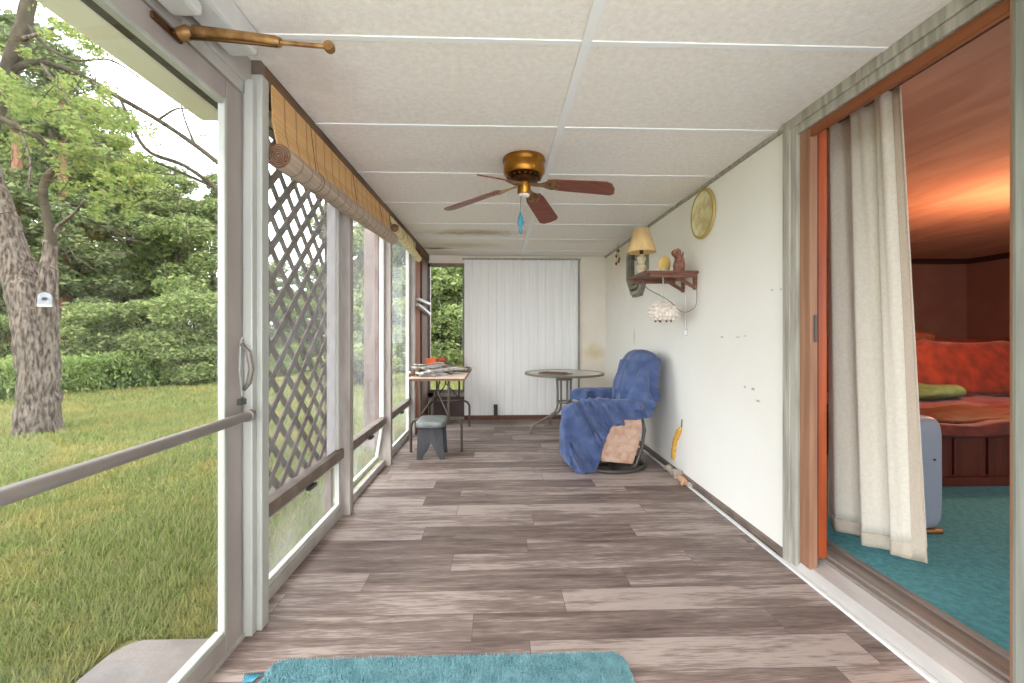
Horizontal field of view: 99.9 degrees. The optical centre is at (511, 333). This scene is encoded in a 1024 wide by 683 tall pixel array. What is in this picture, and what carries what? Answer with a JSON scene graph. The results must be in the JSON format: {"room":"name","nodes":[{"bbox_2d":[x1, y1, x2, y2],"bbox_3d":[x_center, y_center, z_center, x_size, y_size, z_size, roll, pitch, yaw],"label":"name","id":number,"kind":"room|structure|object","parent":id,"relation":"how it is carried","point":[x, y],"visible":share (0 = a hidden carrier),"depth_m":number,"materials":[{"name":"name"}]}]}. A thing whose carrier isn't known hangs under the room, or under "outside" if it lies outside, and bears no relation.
{"room":"sunroom","nodes":[
{"label":"sunroom","id":0,"kind":"room"},
{"bbox_2d":[81,0,217,109],"bbox_3d":[-1.098,-1.022,-0.011,0.225,0.107,4.050,0,0,-2],"label":"roof overhang","id":1,"kind":"object","parent":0,"point":[89,3],"depth_m":1.46,"materials":[{"name":"wood"}]},
{"bbox_2d":[36,0,217,120],"bbox_3d":[-1.277,-1.035,-0.042,0.134,0.140,4.000,0,0,-2],"label":"roof eave","id":2,"kind":"object","parent":1,"relation":"attached to","point":[76,13],"visible":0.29,"depth_m":1.47},
{"bbox_2d":[269,126,332,515],"bbox_3d":[-1.111,0.134,2.180,0.040,2.202,0.950,0,0,-2],"label":"lattice screen","id":3,"kind":"object","parent":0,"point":[278,206],"visible":0.28,"depth_m":2.20,"materials":[{"name":"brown wood"}]},
{"bbox_2d":[334,213,352,514],"bbox_3d":[-1.018,0.043,2.603,0.095,2.085,0.060,0,0,-2],"label":"wall","id":4,"kind":"structure","parent":0,"point":[347,222],"depth_m":2.57,"materials":[{"name":"grey paint"}]},
{"bbox_2d":[269,111,343,599],"bbox_3d":[-1.004,0.085,2.101,0.070,2.000,0.945,0,0,-2],"label":"window","id":5,"kind":"structure","parent":4,"relation":"in","point":[306,480],"depth_m":2.43,"materials":[{"name":"white plastic"}]},
{"bbox_2d":[269,85,397,243],"bbox_3d":[-0.912,-0.786,2.507,0.099,0.318,1.773,0,0,-2],"label":"bamboo blind","id":6,"kind":"object","parent":5,"relation":"attached to","point":[298,152],"visible":1,"depth_m":1.99,"materials":[{"name":"beige wood"}]},
{"bbox_2d":[333,237,385,501],"bbox_3d":[-1.055,0.085,3.090,0.108,2.000,0.915,0,0,-2],"label":"window","id":7,"kind":"structure","parent":4,"relation":"in","point":[367,433],"depth_m":3.52,"materials":[{"name":"white metal"}]},
{"bbox_2d":[379,223,391,464],"bbox_3d":[-1.050,0.043,3.578,0.095,2.085,0.060,0,0,-2],"label":"wall","id":8,"kind":"structure","parent":0,"point":[385,453],"depth_m":3.55,"materials":[{"name":"grey paint"}]},
{"bbox_2d":[392,239,410,456],"bbox_3d":[-1.069,0.085,4.087,0.070,2.000,0.960,0,0,-2],"label":"window","id":9,"kind":"structure","parent":8,"relation":"in","point":[399,409],"depth_m":4.52,"materials":[{"name":"white metal"}]},
{"bbox_2d":[406,254,415,435],"bbox_3d":[-1.083,0.043,4.595,0.095,2.085,0.055,0,0,-2],"label":"wall","id":10,"kind":"structure","parent":0,"point":[412,260],"depth_m":4.57,"materials":[{"name":"grey paint"}]},
{"bbox_2d":[428,255,605,416],"bbox_3d":[0.014,0.043,5.553,2.390,2.085,0.100,0,0,-2],"label":"wall","id":11,"kind":"structure","parent":0,"point":[592,268],"depth_m":5.54,"materials":[{"name":"paint"}]},
{"bbox_2d":[428,263,463,392],"bbox_3d":[-0.837,-0.077,5.496,0.455,1.645,0.080,0,0,-2],"label":"window","id":12,"kind":"structure","parent":11,"relation":"in","point":[430,265],"depth_m":5.46,"materials":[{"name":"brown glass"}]},
{"bbox_2d":[428,393,463,418],"bbox_3d":[-0.836,0.915,5.471,0.455,0.340,0.030,0,0,-2],"label":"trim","id":13,"kind":"structure","parent":11,"relation":"attached to","point":[430,395],"depth_m":5.46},
{"bbox_2d":[464,415,560,419],"bbox_3d":[0.301,1.060,5.498,1.820,0.050,0.030,0,0,-2],"label":"baseboard","id":14,"kind":"structure","parent":11,"relation":"attached to","point":[472,417],"depth_m":5.47,"materials":[{"name":"wood"}]},
{"bbox_2d":[464,260,577,414],"bbox_3d":[0.121,0.045,5.502,1.460,1.980,0.018,0,0,-2],"label":"wall panel","id":15,"kind":"object","parent":11,"relation":"attached to","point":[521,316],"visible":0.94,"depth_m":5.49,"materials":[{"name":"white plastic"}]},
{"bbox_2d":[462,258,580,401],"bbox_3d":[0.126,0.035,5.492,1.510,2.000,0.030,0,0,-2],"label":"trim","id":16,"kind":"structure","parent":11,"relation":"attached to","point":[462,258],"depth_m":5.51,"materials":[{"name":"white wood"}]},
{"bbox_2d":[207,419,929,682],"bbox_3d":[0.122,1.125,2.255,2.390,0.080,6.500,0,0,-2],"label":"floor","id":17,"kind":"structure","parent":0,"point":[496,545],"depth_m":1.89,"materials":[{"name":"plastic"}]},
{"bbox_2d":[142,0,250,631],"bbox_3d":[-0.974,0.043,0.879,0.090,2.085,1.420,0,0,-2],"label":"trim","id":18,"kind":"structure","parent":17,"relation":"on","point":[236,70],"depth_m":1.47,"materials":[{"name":"metal"}]},
{"bbox_2d":[0,0,256,682],"bbox_3d":[-0.927,0.113,0.869,0.103,1.945,1.358,0,0,-2],"label":"door","id":19,"kind":"structure","parent":18,"relation":"attached to","point":[134,15],"depth_m":1.44,"materials":[{"name":"grey metal"}]},
{"bbox_2d":[150,10,335,53],"bbox_3d":[-0.728,-0.831,1.192,0.454,0.068,0.110,0,0,-2],"label":"door closer","id":20,"kind":"object","parent":19,"relation":"attached to","point":[181,33],"depth_m":1.20,"materials":[{"name":"gold metal"}]},
{"bbox_2d":[200,632,245,682],"bbox_3d":[-0.981,1.105,0.869,0.095,0.061,1.400,0,0,-2],"label":"door sill","id":21,"kind":"structure","parent":17,"relation":"on","point":[227,654],"depth_m":1.42,"materials":[{"name":"metal"}]},
{"bbox_2d":[242,672,263,682],"bbox_3d":[-0.817,1.077,1.351,0.058,0.013,0.038,0,0,-2],"label":"tassel","id":22,"kind":"object","parent":17,"relation":"on","point":[253,676],"visible":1,"depth_m":1.35,"materials":[{"name":"blue fabric"}]},
{"bbox_2d":[244,74,268,635],"bbox_3d":[-0.975,0.068,1.579,0.123,2.035,0.080,0,0,-2],"label":"door frame","id":23,"kind":"structure","parent":17,"relation":"on","point":[256,89],"depth_m":1.57,"materials":[{"name":"grey metal"}]},
{"bbox_2d":[251,60,264,76],"bbox_3d":[-0.978,-0.976,1.599,0.119,0.049,0.060,0,0,-2],"label":"trim","id":24,"kind":"structure","parent":23,"relation":"on","point":[257,67],"depth_m":1.57,"materials":[{"name":"brown wood"}]},
{"bbox_2d":[416,415,447,459],"bbox_3d":[-0.710,0.916,3.824,0.250,0.338,0.350,0,0,-2],"label":"stool","id":25,"kind":"object","parent":17,"relation":"on","point":[431,428],"visible":1,"depth_m":3.70,"materials":[{"name":"grey paint"}]},
{"bbox_2d":[409,367,472,451],"bbox_3d":[-0.703,0.740,4.505,0.512,0.690,1.190,0,0,-2],"label":"folding table","id":26,"kind":"object","parent":17,"relation":"on","point":[462,376],"visible":0.8,"depth_m":3.96,"materials":[{"name":"laminate"}]},
{"bbox_2d":[418,372,447,376],"bbox_3d":[-0.785,0.382,4.137,0.260,0.024,0.340,0,0,-22],"label":"newspaper","id":27,"kind":"object","parent":26,"relation":"on","point":[437,373],"visible":0.59,"depth_m":3.99,"materials":[{"name":"white paper"}]},
{"bbox_3d":[-0.765,0.371,4.437,0.383,0.040,0.431,0,0,-2],"label":"newspaper","id":28,"kind":"object","parent":26,"relation":"on","visible":0},
{"bbox_2d":[423,367,466,371],"bbox_3d":[-0.690,0.353,4.300,0.420,0.032,0.220,0,0,-40],"label":"newspaper","id":29,"kind":"object","parent":28,"relation":"on","point":[442,368],"visible":0.71,"depth_m":4.24,"materials":[{"name":"paper"}]},
{"bbox_2d":[411,364,455,369],"bbox_3d":[-0.792,0.330,4.356,0.200,0.038,0.440,0,0,33],"label":"newspaper","id":30,"kind":"object","parent":29,"relation":"on","point":[432,366],"visible":0.94,"depth_m":4.30,"materials":[{"name":"white paper"}]},
{"bbox_2d":[257,650,634,682],"bbox_3d":[-0.191,1.073,1.026,1.164,0.023,0.824,0,0,-2],"label":"rug","id":31,"kind":"object","parent":17,"relation":"on","point":[594,667],"visible":1,"depth_m":1.37,"materials":[{"name":"teal fabric"}]},
{"bbox_2d":[525,369,603,433],"bbox_3d":[0.580,0.756,4.781,0.880,0.660,0.880,0,0,-2],"label":"round patio table","id":32,"kind":"object","parent":17,"relation":"on","point":[577,373],"visible":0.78,"depth_m":4.72,"materials":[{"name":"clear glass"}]},
{"bbox_2d":[595,419,645,473],"bbox_3d":[0.817,0.642,3.608,0.647,0.885,0.592,0,0,-2],"label":"glider chair","id":33,"kind":"object","parent":17,"relation":"on","point":[621,445],"visible":0.34,"depth_m":3.35,"materials":[{"name":"beige fabric"}]},
{"bbox_2d":[559,349,660,473],"bbox_3d":[0.794,0.604,3.625,0.841,0.954,0.734,0,0,-2],"label":"blanket","id":34,"kind":"object","parent":33,"relation":"on","point":[585,424],"visible":0.99,"depth_m":3.34,"materials":[{"name":"blue fabric"}]},
{"bbox_2d":[672,469,683,478],"bbox_3d":[1.246,1.053,3.236,0.074,0.072,0.089,0,0,-2],"label":"chunk","id":35,"kind":"object","parent":17,"relation":"on","point":[676,472],"visible":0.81,"depth_m":3.21,"materials":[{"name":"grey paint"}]},
{"bbox_2d":[232,0,951,255],"bbox_3d":[0.220,-1.030,2.308,2.590,0.060,6.600,0,0,-2],"label":"ceiling","id":36,"kind":"structure","parent":0,"point":[363,82],"depth_m":1.77,"materials":[{"name":"white paint"}]},
{"bbox_2d":[157,0,257,55],"bbox_3d":[-0.860,-0.938,0.447,0.110,0.125,1.950,0,0,-2],"label":"trim","id":37,"kind":"structure","parent":36,"relation":"attached to","point":[225,14],"depth_m":1.25,"materials":[{"name":"white metal"}]},
{"bbox_2d":[444,150,614,233],"bbox_3d":[0.068,-0.782,2.449,0.771,0.435,0.771,0,0,-23],"label":"ceiling fan","id":38,"kind":"object","parent":36,"relation":"hanging from","point":[523,169],"visible":1,"depth_m":2.38,"materials":[{"name":"brown wood"}]},
{"bbox_2d":[520,0,604,255],"bbox_3d":[0.230,-0.998,2.259,0.034,0.008,6.500,0,0,-2],"label":"trim","id":39,"kind":"structure","parent":36,"relation":"attached to","point":[597,6],"depth_m":1.71,"materials":[{"name":"white metal"}]},
{"bbox_2d":[263,33,888,250],"bbox_3d":[0.123,-0.999,2.997,2.340,0.005,4.292,0,0,-2],"label":"trim","id":40,"kind":"structure","parent":36,"relation":"attached to","point":[281,35],"depth_m":1.51,"materials":[{"name":"white metal"}]},
{"bbox_2d":[606,134,782,546],"bbox_3d":[1.357,0.043,2.345,0.085,2.085,6.600,0,0,-2],"label":"wall","id":41,"kind":"structure","parent":0,"point":[723,378],"depth_m":2.62,"materials":[{"name":"beige paint"}]},
{"bbox_2d":[626,236,648,297],"bbox_3d":[1.225,-0.685,4.242,0.054,0.631,0.564,0,0,-2],"label":"octagonal mirror","id":42,"kind":"object","parent":41,"relation":"attached to","point":[636,290],"visible":0.52,"depth_m":4.32,"materials":[{"name":"grey mirror"}]},
{"bbox_2d":[631,255,638,284],"bbox_3d":[1.242,-0.685,4.243,0.018,0.414,0.370,0,0,-2],"label":"mirror glass","id":43,"kind":"object","parent":42,"relation":"attached to","point":[634,262],"depth_m":4.34,"materials":[{"name":"grey"}]},
{"bbox_2d":[627,270,698,292],"bbox_3d":[1.096,-0.374,3.172,0.378,0.128,0.410,0,0,-2],"label":"wall shelf","id":44,"kind":"object","parent":41,"relation":"attached to","point":[648,276],"visible":0.98,"depth_m":3.01,"materials":[{"name":"brown wood"}]},
{"bbox_2d":[627,227,655,273],"bbox_3d":[0.980,-0.619,3.254,0.215,0.359,0.215,0,0,-2],"label":"table lamp","id":45,"kind":"object","parent":44,"relation":"on","point":[641,244],"visible":0.82,"depth_m":3.21,"materials":[{"name":"beige fabric"}]},
{"bbox_2d":[647,277,679,321],"bbox_3d":[1.103,-0.252,3.138,0.228,0.334,0.228,0,0,7],"label":"lantern","id":46,"kind":"object","parent":44,"relation":"hanging from","point":[666,311],"visible":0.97,"depth_m":3.07,"materials":[{"name":"white"}]},
{"bbox_2d":[658,256,670,270],"bbox_3d":[1.100,-0.498,3.096,0.128,0.127,0.026,0,0,-29],"label":"plate","id":47,"kind":"object","parent":44,"relation":"on","point":[664,262],"visible":0.88,"depth_m":3.08,"materials":[{"name":"yellow ceramic"}]},
{"bbox_2d":[642,279,696,312],"bbox_3d":[1.122,-0.284,3.113,0.041,0.270,0.432,0,0,-41],"label":"lamp cord","id":48,"kind":"object","parent":44,"relation":"hanging from","point":[642,279],"visible":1,"depth_m":3.05,"materials":[{"name":"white plastic"}]},
{"bbox_2d":[671,248,684,270],"bbox_3d":[1.177,-0.521,3.046,0.086,0.164,0.048,0,0,-2],"label":"figurine","id":49,"kind":"object","parent":44,"relation":"on","point":[679,262],"visible":0.91,"depth_m":3.02,"materials":[{"name":"brown ceramic"}]},
{"bbox_2d":[671,427,681,459],"bbox_3d":[1.272,0.847,3.334,0.030,0.293,0.179,0,0,-2],"label":"foam","id":50,"kind":"object","parent":41,"relation":"attached to","point":[678,432],"visible":1,"depth_m":3.34,"materials":[{"name":"yellow plastic"}]},
{"bbox_2d":[605,127,782,257],"bbox_3d":[1.259,-0.990,3.802,0.017,0.020,3.482,0,0,-2],"label":"trim","id":51,"kind":"structure","parent":41,"relation":"attached to","point":[772,137],"depth_m":2.67,"materials":[{"name":"grey wood"}]},
{"bbox_2d":[691,188,714,238],"bbox_3d":[1.286,-0.810,2.903,0.018,0.336,0.336,0,0,-2],"label":"wall plate","id":52,"kind":"object","parent":41,"relation":"attached to","point":[703,208],"visible":1,"depth_m":2.89,"materials":[{"name":"yellow ceramic"}]},
{"bbox_2d":[639,441,782,556],"bbox_3d":[1.256,1.058,3.802,0.022,0.030,3.482,0,0,-2],"label":"baseboard","id":53,"kind":"structure","parent":41,"relation":"attached to","point":[772,544],"depth_m":2.54,"materials":[{"name":"wood"}]},
{"bbox_2d":[638,446,939,682],"bbox_3d":[1.277,1.079,2.328,0.015,0.012,6.370,0,0,-2],"label":"trim","id":54,"kind":"structure","parent":41,"relation":"attached to","point":[843,609],"depth_m":1.75,"materials":[{"name":"white wood"}]},
{"bbox_2d":[783,0,1001,566],"bbox_3d":[1.325,0.043,1.561,0.030,2.085,0.995,0,0,-2],"label":"trim","id":55,"kind":"structure","parent":41,"relation":"attached to","point":[956,14],"depth_m":1.97,"materials":[{"name":"grey wood"}]},
{"bbox_2d":[790,558,995,682],"bbox_3d":[1.363,1.054,1.503,0.097,0.062,1.115,0,0,-2],"label":"trim","id":56,"kind":"structure","parent":41,"relation":"attached to","point":[942,664],"depth_m":1.51,"materials":[{"name":"white wood"}]},
{"bbox_2d":[800,0,1012,682],"bbox_3d":[1.382,0.040,1.651,0.110,2.010,1.110,0,0,-2],"label":"door frame","id":57,"kind":"structure","parent":41,"relation":"in","point":[813,141],"depth_m":1.91,"materials":[{"name":"orange wood"}]},
{"bbox_2d":[819,539,1009,682],"bbox_3d":[1.476,1.040,1.599,0.135,0.090,1.000,0,0,-2],"label":"trim","id":58,"kind":"structure","parent":41,"relation":"attached to","point":[987,657],"depth_m":1.53,"materials":[{"name":"brown wood"}]},
{"bbox_2d":[1013,0,1023,682],"bbox_3d":[1.330,0.043,1.010,0.055,2.085,0.233,0,0,-2],"label":"trim","id":59,"kind":"structure","parent":41,"relation":"attached to","point":[1018,5],"depth_m":1.10,"materials":[{"name":"wood"}]},
{"bbox_2d":[827,264,966,338],"bbox_3d":[4.038,-0.035,6.185,5.525,2.080,0.100,0,0,-2],"label":"wall","id":60,"kind":"structure","parent":0,"point":[939,290],"depth_m":6.20,"materials":[{"name":"brown wood"}]},
{"bbox_2d":[827,252,1009,263],"bbox_3d":[4.051,-1.040,2.633,5.290,0.070,7.000,0,0,-2],"label":"trim","id":61,"kind":"structure","parent":60,"relation":"attached to","point":[1002,255],"depth_m":6.12,"materials":[{"name":"red wood"}]},
{"bbox_2d":[827,18,1009,258],"bbox_3d":[4.151,-1.105,2.736,5.525,0.060,7.200,0,0,-2],"label":"ceiling","id":62,"kind":"structure","parent":0,"point":[956,111],"depth_m":2.56,"materials":[{"name":"paint"}]},
{"bbox_2d":[827,15,1009,562],"bbox_3d":[1.669,-0.045,1.681,0.087,2.056,1.250,0,0,-3],"label":"curtain","id":63,"kind":"object","parent":62,"relation":"hanging from","point":[876,481],"visible":0.99,"depth_m":1.97,"materials":[{"name":"beige fabric"}]},
{"bbox_2d":[827,455,1009,652],"bbox_3d":[4.158,1.055,2.737,5.510,0.100,7.200,0,0,-2],"label":"floor","id":64,"kind":"structure","parent":0,"point":[966,574],"depth_m":1.90,"materials":[{"name":"teal carpet"}]},
{"bbox_2d":[827,336,1009,486],"bbox_3d":[3.977,0.510,3.641,2.834,0.989,1.710,0,0,-2],"label":"bed","id":65,"kind":"object","parent":64,"relation":"on","point":[975,430],"visible":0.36,"depth_m":2.86,"materials":[{"name":"red fabric"}]},
{"bbox_2d":[827,393,1009,436],"bbox_3d":[3.987,0.612,3.557,2.819,0.132,1.540,0,0,-2],"label":"bedspread","id":66,"kind":"object","parent":65,"relation":"on","point":[976,415],"depth_m":2.93,"materials":[{"name":"red fabric"}]},
{"bbox_2d":[915,331,935,340],"bbox_3d":[4.007,0.090,4.395,0.558,0.240,0.287,0,0,-2],"label":"folded blanket","id":67,"kind":"object","parent":65,"relation":"on","point":[918,335],"visible":0.12,"depth_m":4.28,"materials":[{"name":"orange fabric"}]},
{"bbox_2d":[918,383,965,400],"bbox_3d":[3.748,0.518,3.852,0.561,0.147,0.358,0,0,-2],"label":"pillow","id":68,"kind":"object","parent":65,"relation":"on","point":[927,392],"visible":0.77,"depth_m":3.71,"materials":[{"name":"green fabric"}]},
{"bbox_2d":[916,340,1009,396],"bbox_3d":[4.417,0.348,4.200,2.001,0.586,0.487,0,0,-2],"label":"cushion","id":69,"kind":"object","parent":65,"relation":"on","point":[981,368],"visible":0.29,"depth_m":4.02,"materials":[{"name":"red fabric"}]},
{"bbox_2d":[920,415,943,533],"bbox_3d":[1.987,0.710,2.263,0.350,0.590,0.266,0,0,-2],"label":"air purifier","id":70,"kind":"object","parent":64,"relation":"on","point":[931,435],"visible":0.21,"depth_m":2.14,"materials":[{"name":"grey plastic"}]},
{"bbox_2d":[967,258,1009,338],"bbox_3d":[6.745,-0.035,2.721,0.100,2.080,7.000,0,0,-2],"label":"wall","id":71,"kind":"structure","parent":0,"point":[988,283],"depth_m":5.95,"materials":[{"name":"brown wood"}]},
{"bbox_3d":[-1.130,0.042,5.043,0.030,2.085,0.845,0,0,-2],"label":"wall","id":72,"kind":"structure","parent":0,"visible":0},
{"bbox_2d":[265,66,428,260],"bbox_3d":[-1.037,-0.957,3.508,0.115,0.084,3.820,0,0,-2],"label":"trim","id":73,"kind":"structure","parent":72,"relation":"attached to","point":[272,80],"depth_m":2.18,"materials":[{"name":"brown wood"}]},
{"bbox_2d":[390,216,421,261],"bbox_3d":[-0.955,-0.848,3.950,0.073,0.196,1.049,0,0,-2],"label":"bamboo blind","id":74,"kind":"object","parent":72,"relation":"attached to","point":[408,243],"visible":0.97,"depth_m":3.81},
{"bbox_2d":[390,216,415,248],"bbox_3d":[-0.973,-0.877,3.950,0.037,0.136,1.030,0,0,-2],"label":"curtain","id":75,"kind":"object","parent":74,"relation":"hanging from","point":[394,226],"depth_m":3.68,"materials":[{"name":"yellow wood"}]},
{"bbox_2d":[416,250,419,432],"bbox_3d":[-1.077,0.085,4.817,0.060,2.000,0.300,0,0,-2],"label":"trim","id":76,"kind":"structure","parent":72,"relation":"attached to","point":[417,263],"depth_m":4.81,"materials":[{"name":"brown wood"}]},
{"bbox_2d":[416,298,430,314],"bbox_3d":[-1.062,-0.312,5.033,0.105,0.155,0.772,0,0,-2],"label":"trim","id":77,"kind":"structure","parent":72,"relation":"attached to","point":[419,306],"depth_m":4.90,"materials":[{"name":"white metal"}]},
{"bbox_2d":[420,256,427,415],"bbox_3d":[-1.090,0.085,5.242,0.062,2.000,0.430,0,0,-2],"label":"trim","id":78,"kind":"structure","parent":72,"relation":"attached to","point":[423,263],"depth_m":5.20,"materials":[{"name":"brown wood"}]},
{"label":"outside","id":79,"kind":"structure","parent":0,"visible":0},
{"bbox_2d":[0,351,462,682],"bbox_3d":[-20.770,1.236,23.337,80.000,0.060,72.000,0,0,-2],"label":"ground","id":80,"kind":"structure","parent":79,"point":[460,364],"depth_m":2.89,"materials":[{"name":"green plant"}]},
{"bbox_2d":[0,314,10,363],"bbox_3d":[-11.646,0.309,8.919,2.028,1.950,2.066,0,0,9],"label":"bushy tree","id":81,"kind":"object","parent":80,"relation":"on","point":[0,314],"visible":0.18,"depth_m":9.32,"materials":[{"name":"green plant"}]},
{"bbox_2d":[0,314,12,358],"bbox_3d":[-11.197,0.406,9.665,1.740,1.746,1.852,0,0,38],"label":"bushy tree","id":82,"kind":"object","parent":80,"relation":"on","point":[6,330],"visible":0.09,"depth_m":9.30,"materials":[{"name":"green plant"}]},
{"bbox_2d":[0,130,40,293],"bbox_3d":[-15.374,-2.380,11.992,4.998,7.264,5.461,0,0,14],"label":"leafy tree","id":83,"kind":"object","parent":80,"relation":"on","point":[3,149],"visible":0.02,"depth_m":12.06,"materials":[{"name":"green plant"}]},
{"bbox_2d":[0,9,117,341],"bbox_3d":[-12.007,-3.313,10.493,3.364,9.100,3.376,0,0,-18],"label":"pine tree","id":84,"kind":"object","parent":80,"relation":"on","point":[6,20],"visible":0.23,"depth_m":10.39,"materials":[{"name":"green plant"}]},
{"bbox_2d":[0,94,135,342],"bbox_3d":[-15.830,-3.480,14.033,7.123,9.475,6.519,0,0,37],"label":"leafy tree","id":85,"kind":"object","parent":80,"relation":"on","point":[127,151],"visible":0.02,"depth_m":14.11,"materials":[{"name":"green plant"}]},
{"bbox_2d":[0,35,139,341],"bbox_3d":[-11.464,-3.086,11.121,3.207,8.645,3.196,0,0,-10],"label":"pine tree","id":86,"kind":"object","parent":80,"relation":"on","point":[88,254],"visible":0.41,"depth_m":10.79,"materials":[{"name":"green plant"}]},
{"bbox_2d":[59,317,119,374],"bbox_3d":[-9.875,0.442,9.553,1.771,1.672,1.738,0,0,-24],"label":"bushy tree","id":87,"kind":"object","parent":80,"relation":"on","point":[78,331],"visible":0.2,"depth_m":9.43,"materials":[{"name":"green plant"}]},
{"bbox_2d":[0,100,200,343],"bbox_3d":[-12.729,-2.694,12.523,5.433,7.896,5.936,0,0,42],"label":"leafy tree","id":88,"kind":"object","parent":80,"relation":"on","point":[152,260],"visible":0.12,"depth_m":12.67,"materials":[{"name":"green plant"}]},
{"bbox_2d":[0,0,217,436],"bbox_3d":[-6.259,-2.392,6.055,6.746,7.549,3.070,0,0,-2],"label":"oak tree","id":89,"kind":"object","parent":80,"relation":"on","point":[34,329],"visible":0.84,"depth_m":5.28,"materials":[{"name":"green plant"}]},
{"bbox_2d":[37,292,51,306],"bbox_3d":[-5.539,-0.407,5.100,0.124,0.168,0.120,0,0,-45],"label":"birdhouse","id":90,"kind":"object","parent":89,"relation":"attached to","point":[44,299],"visible":1,"depth_m":5.06,"materials":[{"name":"grey plastic"}]},
{"bbox_2d":[59,300,162,386],"bbox_3d":[-9.152,0.283,10.021,2.125,2.006,2.086,0,0,3],"label":"bushy tree","id":91,"kind":"object","parent":80,"relation":"on","point":[71,315],"visible":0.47,"depth_m":9.62,"materials":[{"name":"green plant"}]},
{"bbox_2d":[76,638,208,682],"bbox_3d":[-1.239,1.238,0.330,0.465,0.075,2.740,0,0,-2],"label":"concrete pad","id":92,"kind":"object","parent":80,"relation":"on","point":[143,661],"visible":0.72,"depth_m":1.57,"materials":[{"name":"grey concrete"}]},
{"bbox_2d":[74,159,210,330],"bbox_3d":[-13.428,-2.537,14.992,5.216,7.580,5.698,0,0,-14],"label":"leafy tree","id":93,"kind":"object","parent":80,"relation":"on","point":[130,244],"visible":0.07,"depth_m":14.45,"materials":[{"name":"green plant"}]},
{"bbox_2d":[0,343,300,401],"bbox_3d":[-8.581,0.755,10.996,2.552,1.102,8.098,0,0,29],"label":"hedge","id":94,"kind":"object","parent":80,"relation":"on","point":[84,380],"visible":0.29,"depth_m":9.22,"materials":[{"name":"green plant"}]},
{"bbox_2d":[87,182,217,327],"bbox_3d":[-9.701,-1.437,12.522,4.036,5.369,3.694,0,0,20],"label":"leafy tree","id":95,"kind":"object","parent":80,"relation":"on","point":[176,271],"visible":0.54,"depth_m":11.89,"materials":[{"name":"green plant"}]},
{"bbox_2d":[94,293,210,384],"bbox_3d":[-8.570,0.177,10.474,2.318,2.229,2.361,0,0,-19],"label":"bush","id":96,"kind":"object","parent":80,"relation":"on","point":[156,349],"visible":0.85,"depth_m":9.88,"materials":[{"name":"green plant"}]},
{"bbox_2d":[159,289,217,382],"bbox_3d":[-7.983,0.098,11.299,2.491,2.396,2.538,0,0,25],"label":"bushy tree","id":97,"kind":"object","parent":80,"relation":"on","point":[208,344],"visible":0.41,"depth_m":10.47,"materials":[{"name":"green plant"}]},
{"bbox_2d":[107,173,290,335],"bbox_3d":[-9.643,-1.908,13.992,4.346,6.317,4.748,0,0,17],"label":"leafy tree","id":98,"kind":"object","parent":80,"relation":"on","point":[180,180],"visible":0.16,"depth_m":12.73,"materials":[{"name":"green plant"}]},
{"bbox_2d":[269,279,309,328],"bbox_3d":[-10.808,-0.714,19.999,2.695,3.916,2.944,0,0,-4],"label":"leafy tree","id":99,"kind":"object","parent":80,"relation":"on","point":[278,283],"visible":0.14,"depth_m":19.76,"materials":[{"name":"green plant"}]},
{"bbox_2d":[269,298,323,370],"bbox_3d":[-7.346,0.045,15.093,2.656,2.508,2.607,0,0,-44],"label":"bushy tree","id":100,"kind":"object","parent":80,"relation":"on","point":[279,314],"visible":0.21,"depth_m":14.37,"materials":[{"name":"green plant"}]},
{"bbox_2d":[297,205,405,363],"bbox_3d":[-5.755,-1.908,15.987,4.346,6.317,4.748,0,0,-28],"label":"leafy tree","id":101,"kind":"object","parent":80,"relation":"on","point":[358,234],"visible":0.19,"depth_m":15.46,"materials":[{"name":"green plant"}]},
{"bbox_2d":[306,306,403,385],"bbox_3d":[-3.564,0.298,9.932,2.091,1.972,1.965,0,0,-38],"label":"bushy tree","id":102,"kind":"object","parent":80,"relation":"on","point":[358,345],"visible":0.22,"depth_m":9.80,"materials":[{"name":"green plant"}]},
{"bbox_2d":[364,229,378,449],"bbox_3d":[-1.495,0.060,4.600,0.145,2.350,0.100,0,0,-2],"label":"post","id":103,"kind":"object","parent":80,"relation":"on","point":[371,240],"visible":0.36,"depth_m":4.55,"materials":[{"name":"white wood"}]},
{"bbox_2d":[353,220,404,332],"bbox_3d":[-5.709,-1.908,18.009,4.346,6.317,4.748,0,0,-20],"label":"leafy tree","id":104,"kind":"object","parent":80,"relation":"on","point":[396,248],"visible":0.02,"depth_m":16.90,"materials":[{"name":"green plant"}]},
{"bbox_2d":[353,296,437,371],"bbox_3d":[-4.053,0.045,14.066,2.607,2.508,2.656,0,0,-33],"label":"bushy tree","id":105,"kind":"object","parent":80,"relation":"on","point":[398,335],"visible":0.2,"depth_m":13.48,"materials":[{"name":"green plant"}]},
{"bbox_2d":[353,253,462,333],"bbox_3d":[-4.191,-3.165,18.992,6.085,8.844,6.648,0,0,-13],"label":"leafy tree","id":106,"kind":"object","parent":80,"relation":"on","point":[403,271],"visible":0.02,"depth_m":16.49,"materials":[{"name":"green plant"}]},
{"bbox_2d":[392,267,462,364],"bbox_3d":[-3.320,-0.749,17.972,4.345,4.179,4.427,0,0,29],"label":"bushy tree","id":107,"kind":"object","parent":80,"relation":"on","point":[437,350],"visible":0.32,"depth_m":16.36,"materials":[{"name":"green plant"}]},
{"bbox_2d":[392,257,462,345],"bbox_3d":[-1.926,-3.165,18.966,6.648,8.844,6.085,0,0,-29],"label":"leafy tree","id":108,"kind":"object","parent":80,"relation":"on","point":[399,263],"visible":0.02,"depth_m":16.65,"materials":[{"name":"green plant"}]},
{"bbox_2d":[431,268,462,362],"bbox_3d":[-2.541,-0.881,17.897,4.722,4.458,4.635,0,0,-16],"label":"bushy tree","id":109,"kind":"object","parent":80,"relation":"on","point":[458,303],"visible":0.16,"depth_m":16.67,"materials":[{"name":"green plant"}]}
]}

